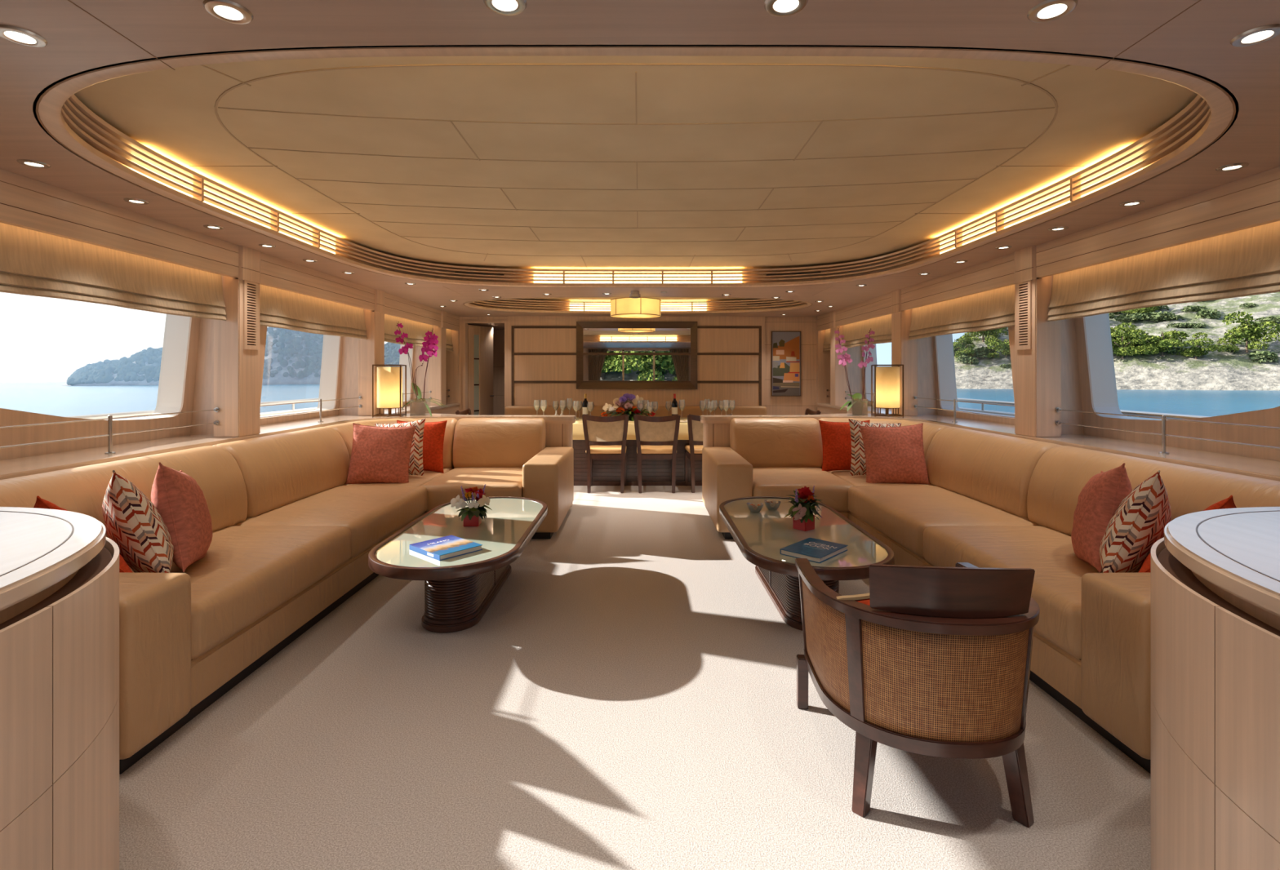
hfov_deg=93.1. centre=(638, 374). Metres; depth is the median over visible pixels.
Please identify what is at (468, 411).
dining chair
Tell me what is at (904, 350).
trim
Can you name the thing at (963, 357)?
shrub
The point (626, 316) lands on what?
diffuser
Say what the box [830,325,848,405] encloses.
trim
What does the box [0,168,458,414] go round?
wall
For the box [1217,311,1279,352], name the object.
pine tree
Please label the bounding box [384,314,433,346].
blind
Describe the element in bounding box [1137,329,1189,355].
pine tree
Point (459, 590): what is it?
coffee table
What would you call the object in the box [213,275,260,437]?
column
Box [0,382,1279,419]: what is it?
sea
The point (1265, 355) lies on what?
shrub
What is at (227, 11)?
recessed light
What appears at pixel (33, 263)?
blind
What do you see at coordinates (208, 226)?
recessed light
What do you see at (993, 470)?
cushion
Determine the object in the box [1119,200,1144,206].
recessed light
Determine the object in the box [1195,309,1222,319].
shrub
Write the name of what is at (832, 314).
trim
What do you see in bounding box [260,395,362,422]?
rail
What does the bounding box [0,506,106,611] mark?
countertop
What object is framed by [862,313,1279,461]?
wall
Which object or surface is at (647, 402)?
wine glass
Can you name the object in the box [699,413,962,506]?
cabinet
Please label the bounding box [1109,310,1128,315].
shrub
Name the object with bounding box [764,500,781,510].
bowl
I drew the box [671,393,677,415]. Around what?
wine bottle
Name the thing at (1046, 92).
trim
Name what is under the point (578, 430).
tablecloth
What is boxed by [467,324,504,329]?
ceiling
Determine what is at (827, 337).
blind
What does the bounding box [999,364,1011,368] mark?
shrub
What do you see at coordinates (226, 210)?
diffuser
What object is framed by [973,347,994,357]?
shrub
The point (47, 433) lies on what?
wall
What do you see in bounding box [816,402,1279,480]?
windowsill
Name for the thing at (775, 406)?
wall
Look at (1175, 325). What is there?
shrub
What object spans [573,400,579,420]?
wine glass
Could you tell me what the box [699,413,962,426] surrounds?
countertop
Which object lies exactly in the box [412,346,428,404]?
trim
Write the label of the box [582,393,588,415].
wine bottle
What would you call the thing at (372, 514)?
seat cushion
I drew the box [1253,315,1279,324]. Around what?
shrub
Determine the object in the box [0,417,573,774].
leather sofa
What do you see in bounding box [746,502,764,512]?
bowl
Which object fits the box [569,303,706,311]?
diffuser
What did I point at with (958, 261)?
recessed light
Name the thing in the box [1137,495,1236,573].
throw pillow
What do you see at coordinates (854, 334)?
blind
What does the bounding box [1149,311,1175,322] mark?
shrub
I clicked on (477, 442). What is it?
cushion
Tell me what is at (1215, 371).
hillside
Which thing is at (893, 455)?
throw pillow
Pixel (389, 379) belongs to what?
table lamp
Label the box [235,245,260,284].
trim
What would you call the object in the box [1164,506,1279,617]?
countertop
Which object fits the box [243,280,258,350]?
vent panel
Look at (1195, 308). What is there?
shrub
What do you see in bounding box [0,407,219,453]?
rail
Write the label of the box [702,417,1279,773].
leather sofa
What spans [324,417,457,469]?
cushion
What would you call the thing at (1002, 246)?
recessed light
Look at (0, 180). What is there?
trim
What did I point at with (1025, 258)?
trim
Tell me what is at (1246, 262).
blind
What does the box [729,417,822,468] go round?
cushion
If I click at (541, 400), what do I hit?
wine glass
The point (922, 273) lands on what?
recessed light
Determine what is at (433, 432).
throw pillow
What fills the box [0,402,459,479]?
window sill
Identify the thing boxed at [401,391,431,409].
rail
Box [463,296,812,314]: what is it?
trim
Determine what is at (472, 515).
flower arrangement
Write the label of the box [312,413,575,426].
countertop
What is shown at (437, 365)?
trim
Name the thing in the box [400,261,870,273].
trim
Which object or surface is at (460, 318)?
door frame
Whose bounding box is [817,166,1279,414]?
wall
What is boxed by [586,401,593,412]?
wine glass
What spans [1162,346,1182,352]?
shrub
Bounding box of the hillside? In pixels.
[953,293,1279,390]
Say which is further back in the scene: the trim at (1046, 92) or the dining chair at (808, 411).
the dining chair at (808, 411)
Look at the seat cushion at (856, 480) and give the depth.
5.00 m
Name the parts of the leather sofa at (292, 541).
arm, arm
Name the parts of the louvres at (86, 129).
air slot, air slot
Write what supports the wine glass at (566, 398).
on the tablecloth
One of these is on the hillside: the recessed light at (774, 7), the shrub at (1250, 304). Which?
the shrub at (1250, 304)
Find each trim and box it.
[0,180,457,319]
[0,202,458,326]
[32,44,1238,287]
[67,0,1201,295]
[189,63,1084,267]
[191,318,266,434]
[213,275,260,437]
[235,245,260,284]
[338,336,358,414]
[358,309,384,416]
[373,289,384,313]
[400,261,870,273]
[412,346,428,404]
[428,325,445,405]
[439,311,446,328]
[445,328,458,403]
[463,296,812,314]
[464,296,813,314]
[493,298,782,303]
[511,325,761,405]
[764,321,816,322]
[816,328,830,403]
[817,200,1279,326]
[821,178,1279,319]
[829,311,836,328]
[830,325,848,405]
[848,345,863,404]
[890,289,902,313]
[891,309,917,416]
[917,336,937,414]
[1008,318,1084,434]
[1014,245,1039,284]
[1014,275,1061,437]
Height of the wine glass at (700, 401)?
0.240 m
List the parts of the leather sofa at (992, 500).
arm, arm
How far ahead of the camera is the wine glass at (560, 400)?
7.73 m
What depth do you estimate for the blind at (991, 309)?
5.05 m
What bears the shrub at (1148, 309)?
on the hillside
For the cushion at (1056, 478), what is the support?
on the leather sofa at (992, 500)
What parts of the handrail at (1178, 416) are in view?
post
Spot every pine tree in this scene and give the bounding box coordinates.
[952,336,974,361]
[963,327,1008,342]
[984,337,1010,358]
[1110,326,1128,342]
[1111,322,1148,351]
[1111,330,1159,359]
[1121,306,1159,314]
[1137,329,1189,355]
[1167,332,1226,359]
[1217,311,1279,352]
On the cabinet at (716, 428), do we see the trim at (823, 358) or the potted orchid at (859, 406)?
the potted orchid at (859, 406)
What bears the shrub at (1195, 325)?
on the hillside
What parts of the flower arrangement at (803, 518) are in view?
cube pot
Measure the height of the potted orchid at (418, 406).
1.018 m
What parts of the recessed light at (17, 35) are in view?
bulb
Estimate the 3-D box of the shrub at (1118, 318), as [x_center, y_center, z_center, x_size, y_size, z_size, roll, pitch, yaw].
[172.885,-19.789,214.026,7.890,3.967,7.279,0,0,41]
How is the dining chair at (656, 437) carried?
on the floor
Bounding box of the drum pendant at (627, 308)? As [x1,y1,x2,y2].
[610,297,661,319]
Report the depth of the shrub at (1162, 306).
215.46 m
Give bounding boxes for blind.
[0,222,226,320]
[260,284,367,339]
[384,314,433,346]
[445,328,453,351]
[822,328,830,351]
[840,314,891,347]
[908,284,1014,340]
[1047,221,1279,321]
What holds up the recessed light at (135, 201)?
in the ceiling at (1197, 41)
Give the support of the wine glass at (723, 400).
on the tablecloth
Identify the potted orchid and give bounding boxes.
[394,321,447,415]
[834,326,875,415]
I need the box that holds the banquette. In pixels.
[504,405,766,417]
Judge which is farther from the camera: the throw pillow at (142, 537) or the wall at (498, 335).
the wall at (498, 335)
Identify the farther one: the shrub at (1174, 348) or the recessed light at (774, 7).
the shrub at (1174, 348)
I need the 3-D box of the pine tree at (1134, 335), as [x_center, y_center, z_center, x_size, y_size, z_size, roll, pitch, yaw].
[154.448,-11.226,191.038,10.527,10.652,12.431,0,0,30]
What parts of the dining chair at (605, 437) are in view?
leg, leg, rail, seat rail, rail, leg, leg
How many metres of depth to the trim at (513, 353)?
8.94 m
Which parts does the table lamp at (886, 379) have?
post, post, frame rail, frame rail, lamp shade, post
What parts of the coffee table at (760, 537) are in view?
plinth moulding, glass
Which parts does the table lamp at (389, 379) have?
post, lamp shade, frame rail, frame rail, post, post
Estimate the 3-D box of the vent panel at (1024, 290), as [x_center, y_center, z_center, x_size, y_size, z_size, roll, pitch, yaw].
[2.642,-0.415,4.155,0.012,0.490,0.150,0,0,0]
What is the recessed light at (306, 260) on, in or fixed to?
in the ceiling at (1197, 41)
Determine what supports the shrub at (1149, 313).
on the hillside
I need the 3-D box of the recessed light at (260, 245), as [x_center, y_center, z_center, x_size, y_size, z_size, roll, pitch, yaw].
[-2.481,-0.856,4.043,0.100,0.007,0.100,0,0,0]
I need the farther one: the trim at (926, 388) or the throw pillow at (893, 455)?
the trim at (926, 388)
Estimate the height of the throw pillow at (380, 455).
0.557 m
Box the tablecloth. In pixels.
[573,417,688,439]
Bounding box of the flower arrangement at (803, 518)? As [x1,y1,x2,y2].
[784,485,822,531]
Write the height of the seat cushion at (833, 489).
0.232 m
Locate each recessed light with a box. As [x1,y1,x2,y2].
[0,24,47,47]
[16,159,51,168]
[123,198,149,204]
[202,0,253,24]
[203,224,223,229]
[258,244,275,248]
[302,259,317,262]
[341,271,354,274]
[483,0,527,15]
[764,0,808,16]
[918,272,930,275]
[953,260,968,263]
[995,245,1012,249]
[1026,0,1078,22]
[1048,226,1068,231]
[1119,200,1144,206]
[1215,162,1248,171]
[1230,23,1279,47]
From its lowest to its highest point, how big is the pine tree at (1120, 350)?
10.268 m
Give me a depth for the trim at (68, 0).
1.53 m
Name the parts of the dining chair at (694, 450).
leg, leg, seat rail, rail, rail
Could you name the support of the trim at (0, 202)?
attached to the wall at (10, 194)
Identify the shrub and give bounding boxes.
[955,355,973,363]
[964,356,978,364]
[971,348,988,357]
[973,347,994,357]
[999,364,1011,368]
[1108,312,1115,318]
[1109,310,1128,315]
[1114,312,1139,321]
[1120,313,1150,322]
[1135,311,1156,319]
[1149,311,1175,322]
[1153,305,1168,310]
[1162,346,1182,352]
[1166,315,1185,319]
[1166,322,1187,328]
[1180,305,1207,311]
[1185,323,1206,328]
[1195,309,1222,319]
[1217,346,1239,353]
[1239,302,1256,307]
[1247,351,1279,363]
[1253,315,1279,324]
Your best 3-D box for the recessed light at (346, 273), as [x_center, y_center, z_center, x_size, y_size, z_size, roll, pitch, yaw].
[-2.454,-0.856,5.114,0.100,0.007,0.100,0,0,0]
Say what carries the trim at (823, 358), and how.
attached to the wall at (775, 406)
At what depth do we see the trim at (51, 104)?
2.22 m
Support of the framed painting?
attached to the wall at (775, 406)
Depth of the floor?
2.10 m
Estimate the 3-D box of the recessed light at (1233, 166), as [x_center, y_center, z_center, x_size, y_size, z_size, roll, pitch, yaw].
[2.457,-0.856,2.509,0.100,0.007,0.100,0,0,0]
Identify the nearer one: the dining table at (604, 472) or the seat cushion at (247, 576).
the seat cushion at (247, 576)
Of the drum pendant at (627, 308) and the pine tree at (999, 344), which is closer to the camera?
the drum pendant at (627, 308)
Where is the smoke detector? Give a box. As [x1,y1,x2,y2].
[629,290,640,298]
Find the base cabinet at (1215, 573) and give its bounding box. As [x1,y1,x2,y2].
[1151,506,1279,869]
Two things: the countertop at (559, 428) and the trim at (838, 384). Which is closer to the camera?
the countertop at (559, 428)
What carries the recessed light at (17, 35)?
in the ceiling at (1197, 41)
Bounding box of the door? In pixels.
[467,324,493,415]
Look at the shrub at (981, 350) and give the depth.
216.22 m
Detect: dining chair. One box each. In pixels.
[455,408,471,414]
[582,413,628,493]
[633,413,680,493]
[684,413,732,493]
[804,408,820,414]
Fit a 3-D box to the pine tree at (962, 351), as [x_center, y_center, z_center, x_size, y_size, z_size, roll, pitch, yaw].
[115.504,-8.607,217.153,8.204,10.246,12.889,0,0,18]
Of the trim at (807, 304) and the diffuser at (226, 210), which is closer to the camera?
the diffuser at (226, 210)
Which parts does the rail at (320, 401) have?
rod, rod, post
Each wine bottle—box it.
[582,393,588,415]
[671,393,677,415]
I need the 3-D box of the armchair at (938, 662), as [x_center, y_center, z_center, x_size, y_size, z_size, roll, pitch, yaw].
[0.922,0.930,2.030,0.686,0.780,0.740,0,0,5]
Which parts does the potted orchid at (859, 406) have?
flower, flower, flower, flower, stem, flower, flower, planter, flower, flower, stem, flower, flower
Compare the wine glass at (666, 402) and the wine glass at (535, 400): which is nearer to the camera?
the wine glass at (535, 400)
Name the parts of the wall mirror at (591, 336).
frame, frame, frame, frame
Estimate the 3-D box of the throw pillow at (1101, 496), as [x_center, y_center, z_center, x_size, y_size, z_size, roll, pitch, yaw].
[2.092,0.650,2.739,0.291,0.593,0.569,0,0,28]
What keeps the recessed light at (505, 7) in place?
in the ceiling at (1197, 41)
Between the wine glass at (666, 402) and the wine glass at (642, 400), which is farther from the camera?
the wine glass at (666, 402)
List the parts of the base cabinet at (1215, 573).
door, door, door, door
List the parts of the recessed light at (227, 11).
bulb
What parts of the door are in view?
frosted glass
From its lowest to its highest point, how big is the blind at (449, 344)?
0.338 m
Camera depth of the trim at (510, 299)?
8.61 m
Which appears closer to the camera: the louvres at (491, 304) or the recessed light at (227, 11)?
the recessed light at (227, 11)
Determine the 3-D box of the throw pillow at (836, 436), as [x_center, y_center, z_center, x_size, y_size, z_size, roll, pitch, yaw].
[1.880,0.650,5.502,0.475,0.495,0.238,0,0,-2]
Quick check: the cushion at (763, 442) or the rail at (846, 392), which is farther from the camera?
the rail at (846, 392)
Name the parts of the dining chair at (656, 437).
leg, leg, rail, rail, seat rail, leg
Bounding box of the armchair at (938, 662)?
[795,558,1039,827]
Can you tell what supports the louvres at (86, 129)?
attached to the trim at (51, 104)
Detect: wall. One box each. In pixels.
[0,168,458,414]
[0,314,414,460]
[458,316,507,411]
[493,329,504,415]
[507,315,764,406]
[764,316,817,415]
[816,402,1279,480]
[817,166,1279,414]
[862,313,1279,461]
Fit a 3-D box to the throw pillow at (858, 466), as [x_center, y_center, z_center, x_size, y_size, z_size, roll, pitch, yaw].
[2.050,0.645,5.241,0.538,0.558,0.260,0,0,-8]
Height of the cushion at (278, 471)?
0.497 m
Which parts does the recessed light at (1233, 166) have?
bulb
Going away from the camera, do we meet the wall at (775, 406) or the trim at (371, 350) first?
the trim at (371, 350)
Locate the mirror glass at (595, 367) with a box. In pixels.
[582,328,690,381]
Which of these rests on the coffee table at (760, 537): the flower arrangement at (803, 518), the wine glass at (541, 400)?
the flower arrangement at (803, 518)
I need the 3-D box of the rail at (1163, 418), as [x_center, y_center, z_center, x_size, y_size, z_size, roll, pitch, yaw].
[2.790,0.319,2.219,0.044,0.203,3.637,0,0,0]
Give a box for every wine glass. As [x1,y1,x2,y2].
[533,400,540,415]
[540,400,546,411]
[552,400,559,415]
[560,400,566,411]
[566,398,573,409]
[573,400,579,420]
[576,400,582,417]
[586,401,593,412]
[637,400,644,411]
[646,402,653,416]
[651,401,657,417]
[665,401,671,411]
[678,400,684,419]
[699,400,706,411]
[706,401,713,412]
[711,400,717,411]
[722,400,728,414]
[728,400,735,411]
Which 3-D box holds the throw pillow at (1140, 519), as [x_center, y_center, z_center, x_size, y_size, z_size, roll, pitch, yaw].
[2.080,0.660,2.540,0.331,0.629,0.608,0,0,42]
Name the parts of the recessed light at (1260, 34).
bulb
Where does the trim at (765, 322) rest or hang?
attached to the wall at (775, 406)
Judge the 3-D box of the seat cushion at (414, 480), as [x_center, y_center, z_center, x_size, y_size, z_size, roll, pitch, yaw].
[-2.087,0.980,5.260,0.693,0.220,0.968,0,0,0]
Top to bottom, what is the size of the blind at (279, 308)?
0.329 m
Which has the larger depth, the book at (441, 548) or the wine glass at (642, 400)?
the wine glass at (642, 400)
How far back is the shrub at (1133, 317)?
209.29 m
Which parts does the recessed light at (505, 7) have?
bulb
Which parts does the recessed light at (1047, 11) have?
bulb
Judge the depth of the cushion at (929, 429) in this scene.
5.48 m
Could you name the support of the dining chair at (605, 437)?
on the floor
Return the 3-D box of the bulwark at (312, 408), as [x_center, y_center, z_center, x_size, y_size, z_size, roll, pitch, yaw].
[-4.050,0.920,4.000,0.180,1.000,14.000,0,0,0]
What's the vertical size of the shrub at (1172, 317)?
1.962 m
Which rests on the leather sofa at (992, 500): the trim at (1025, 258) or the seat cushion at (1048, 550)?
the seat cushion at (1048, 550)
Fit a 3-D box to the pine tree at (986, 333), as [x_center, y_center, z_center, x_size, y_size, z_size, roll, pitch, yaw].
[127.769,-16.380,225.051,13.171,11.833,15.552,0,0,-40]
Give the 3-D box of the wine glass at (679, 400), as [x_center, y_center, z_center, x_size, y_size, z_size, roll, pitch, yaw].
[0.546,0.446,7.700,0.084,0.250,0.084,0,0,0]
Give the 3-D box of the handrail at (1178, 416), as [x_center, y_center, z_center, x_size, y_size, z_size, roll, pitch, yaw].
[4.030,0.358,4.500,0.047,0.124,13.000,0,0,0]
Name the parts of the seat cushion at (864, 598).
rope trim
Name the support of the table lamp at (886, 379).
on the cabinet at (716, 428)
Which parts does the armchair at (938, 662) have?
leg, cane panel, leg, rail, arm rail, cane panel, leg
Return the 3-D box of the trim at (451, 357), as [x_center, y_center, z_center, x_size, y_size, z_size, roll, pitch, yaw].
[-2.900,-0.125,9.030,0.460,1.090,0.140,0,0,0]
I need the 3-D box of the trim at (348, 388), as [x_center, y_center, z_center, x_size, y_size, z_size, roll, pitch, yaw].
[-2.970,-0.145,6.510,0.320,1.130,0.400,0,0,0]
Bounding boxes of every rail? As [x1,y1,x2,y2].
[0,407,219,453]
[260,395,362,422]
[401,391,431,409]
[844,391,874,409]
[913,395,1014,422]
[1055,407,1279,453]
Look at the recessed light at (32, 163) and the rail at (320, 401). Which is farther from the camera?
the rail at (320, 401)
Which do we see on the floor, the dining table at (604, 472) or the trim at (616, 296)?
the dining table at (604, 472)
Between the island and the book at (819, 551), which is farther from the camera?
the island
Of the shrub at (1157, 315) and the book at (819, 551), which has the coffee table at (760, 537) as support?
the book at (819, 551)
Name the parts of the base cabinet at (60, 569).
door, door, door, door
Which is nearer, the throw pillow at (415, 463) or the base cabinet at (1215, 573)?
the base cabinet at (1215, 573)
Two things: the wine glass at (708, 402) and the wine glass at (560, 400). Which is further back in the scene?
the wine glass at (560, 400)
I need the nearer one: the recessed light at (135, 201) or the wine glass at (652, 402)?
the recessed light at (135, 201)
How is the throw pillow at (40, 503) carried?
on the leather sofa at (292, 541)
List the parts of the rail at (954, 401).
post, rod, rod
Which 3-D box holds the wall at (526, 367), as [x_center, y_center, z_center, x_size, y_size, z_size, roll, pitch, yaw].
[-0.040,0.230,9.025,3.800,2.180,0.150,0,0,0]
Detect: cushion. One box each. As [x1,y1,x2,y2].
[0,445,247,538]
[130,525,351,660]
[213,426,350,518]
[235,485,426,558]
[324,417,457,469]
[342,467,453,485]
[422,466,522,511]
[453,417,546,468]
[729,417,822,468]
[752,466,853,511]
[817,417,950,468]
[828,470,933,485]
[848,485,1039,558]
[923,525,1102,659]
[925,426,1061,518]
[1026,445,1279,535]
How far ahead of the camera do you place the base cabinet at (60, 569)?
1.25 m
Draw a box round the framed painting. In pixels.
[771,331,800,396]
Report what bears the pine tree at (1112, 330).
on the hillside
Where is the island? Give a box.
[62,328,399,386]
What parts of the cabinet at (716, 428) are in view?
panel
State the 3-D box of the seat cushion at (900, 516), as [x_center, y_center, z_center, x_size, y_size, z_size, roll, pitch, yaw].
[2.013,0.976,4.147,0.779,0.236,1.271,0,0,0]
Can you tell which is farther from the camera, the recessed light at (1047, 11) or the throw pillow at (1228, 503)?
the throw pillow at (1228, 503)
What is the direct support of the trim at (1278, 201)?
attached to the wall at (1268, 193)
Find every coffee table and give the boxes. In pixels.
[368,496,547,632]
[719,496,894,631]
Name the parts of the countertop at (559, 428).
panel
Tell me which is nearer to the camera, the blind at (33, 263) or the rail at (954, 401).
the blind at (33, 263)
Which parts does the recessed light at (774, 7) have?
bulb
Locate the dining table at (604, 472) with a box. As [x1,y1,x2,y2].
[573,440,702,485]
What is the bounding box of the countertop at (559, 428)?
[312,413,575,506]
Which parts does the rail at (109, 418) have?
rod, rod, post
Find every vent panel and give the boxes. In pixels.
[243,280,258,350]
[1016,280,1031,350]
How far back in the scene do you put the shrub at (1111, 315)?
221.05 m
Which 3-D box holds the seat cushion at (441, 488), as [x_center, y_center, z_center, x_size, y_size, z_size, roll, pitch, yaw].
[-1.335,0.976,5.237,0.826,0.232,1.029,0,0,0]
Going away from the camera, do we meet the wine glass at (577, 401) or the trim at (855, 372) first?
the wine glass at (577, 401)
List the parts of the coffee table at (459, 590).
glass, plinth moulding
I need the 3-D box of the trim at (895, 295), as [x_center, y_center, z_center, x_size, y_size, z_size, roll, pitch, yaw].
[2.649,-0.748,6.235,0.042,0.225,0.230,0,0,0]
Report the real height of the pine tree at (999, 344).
8.390 m
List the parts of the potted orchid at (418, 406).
flower, flower, flower, flower, stem, flower, stem, planter, flower, flower, flower, stem, flower, flower, flower, flower, flower, flower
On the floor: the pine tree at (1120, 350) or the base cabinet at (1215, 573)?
the base cabinet at (1215, 573)
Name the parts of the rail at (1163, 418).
post, rod, rod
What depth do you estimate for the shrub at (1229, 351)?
177.53 m
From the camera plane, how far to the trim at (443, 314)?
8.22 m
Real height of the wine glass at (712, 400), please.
0.240 m
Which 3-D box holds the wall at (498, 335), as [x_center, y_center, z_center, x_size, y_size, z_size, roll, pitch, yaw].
[-2.450,0.170,10.630,0.520,2.300,0.060,0,0,0]
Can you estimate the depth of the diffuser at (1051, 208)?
3.58 m
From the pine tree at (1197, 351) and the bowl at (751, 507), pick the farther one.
the pine tree at (1197, 351)
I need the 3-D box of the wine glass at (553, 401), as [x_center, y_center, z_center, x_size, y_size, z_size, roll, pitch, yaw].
[-1.098,0.461,8.000,0.084,0.220,0.084,0,0,0]
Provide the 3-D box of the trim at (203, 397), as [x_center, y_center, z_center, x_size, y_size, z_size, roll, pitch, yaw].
[-2.970,-0.145,4.430,0.320,1.130,0.400,0,0,0]
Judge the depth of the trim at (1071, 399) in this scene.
4.28 m
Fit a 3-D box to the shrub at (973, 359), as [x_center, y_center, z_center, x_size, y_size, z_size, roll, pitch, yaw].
[117.041,-4.790,213.550,5.286,2.838,5.811,0,0,11]
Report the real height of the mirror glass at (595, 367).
0.809 m
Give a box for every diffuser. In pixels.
[130,155,335,253]
[533,274,742,283]
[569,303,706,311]
[611,314,659,318]
[939,157,1142,253]
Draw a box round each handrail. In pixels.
[62,398,318,419]
[956,397,1212,419]
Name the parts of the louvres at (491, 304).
air slot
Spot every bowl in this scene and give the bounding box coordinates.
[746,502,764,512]
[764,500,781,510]
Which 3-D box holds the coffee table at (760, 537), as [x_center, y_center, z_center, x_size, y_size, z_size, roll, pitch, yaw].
[0.925,1.108,3.625,0.760,0.424,1.670,0,0,0]
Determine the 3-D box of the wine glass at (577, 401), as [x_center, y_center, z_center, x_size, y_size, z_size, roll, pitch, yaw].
[-0.780,0.461,7.950,0.084,0.220,0.084,0,0,0]
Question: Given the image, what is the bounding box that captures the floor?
[119,485,1151,869]
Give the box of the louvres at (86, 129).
[61,98,1210,283]
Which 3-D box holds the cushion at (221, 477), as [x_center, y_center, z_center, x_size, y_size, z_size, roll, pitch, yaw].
[-2.493,0.672,2.815,0.317,0.497,1.660,0,0,0]
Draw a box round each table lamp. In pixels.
[372,364,406,417]
[871,364,903,417]
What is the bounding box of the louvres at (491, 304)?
[469,300,806,311]
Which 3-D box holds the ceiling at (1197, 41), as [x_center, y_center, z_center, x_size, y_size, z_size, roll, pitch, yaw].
[-0.010,-0.860,3.650,5.440,0.001,10.900,0,0,0]
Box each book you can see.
[409,535,482,560]
[780,537,848,563]
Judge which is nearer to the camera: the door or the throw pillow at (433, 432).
the throw pillow at (433, 432)
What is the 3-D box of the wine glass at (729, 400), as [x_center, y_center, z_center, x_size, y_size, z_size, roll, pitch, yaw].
[1.198,0.451,7.800,0.084,0.240,0.084,0,0,0]
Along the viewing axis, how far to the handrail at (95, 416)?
4.86 m
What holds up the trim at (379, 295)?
attached to the wall at (10, 194)
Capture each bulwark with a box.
[260,407,316,416]
[958,407,1014,416]
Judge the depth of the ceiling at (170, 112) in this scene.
2.76 m
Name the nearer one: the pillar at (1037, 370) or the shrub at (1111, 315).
the pillar at (1037, 370)
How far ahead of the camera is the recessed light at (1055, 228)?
3.56 m
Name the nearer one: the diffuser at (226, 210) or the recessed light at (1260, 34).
the recessed light at (1260, 34)
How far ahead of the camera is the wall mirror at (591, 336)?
8.94 m
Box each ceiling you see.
[0,0,1279,316]
[74,55,1197,301]
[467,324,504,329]
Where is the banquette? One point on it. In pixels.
(661, 411)
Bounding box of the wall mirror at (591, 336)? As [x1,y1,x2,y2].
[576,321,697,389]
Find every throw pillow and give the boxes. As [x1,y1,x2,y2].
[33,495,133,573]
[102,470,173,573]
[151,462,212,572]
[345,422,416,484]
[374,418,425,475]
[396,420,447,473]
[818,419,870,471]
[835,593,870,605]
[848,418,901,475]
[858,422,931,484]
[1071,462,1132,573]
[1099,470,1171,573]
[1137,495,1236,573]
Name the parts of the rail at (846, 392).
post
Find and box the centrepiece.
[599,393,657,421]
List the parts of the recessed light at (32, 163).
bulb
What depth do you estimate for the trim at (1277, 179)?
3.33 m
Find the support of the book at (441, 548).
on the coffee table at (459, 590)
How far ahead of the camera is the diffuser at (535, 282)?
6.02 m
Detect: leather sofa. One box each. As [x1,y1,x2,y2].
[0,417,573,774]
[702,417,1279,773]
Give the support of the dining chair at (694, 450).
on the floor
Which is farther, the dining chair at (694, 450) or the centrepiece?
the centrepiece
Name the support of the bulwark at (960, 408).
on the deck
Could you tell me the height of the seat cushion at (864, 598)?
0.447 m
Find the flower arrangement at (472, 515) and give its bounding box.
[450,484,492,526]
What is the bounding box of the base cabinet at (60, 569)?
[0,506,119,869]

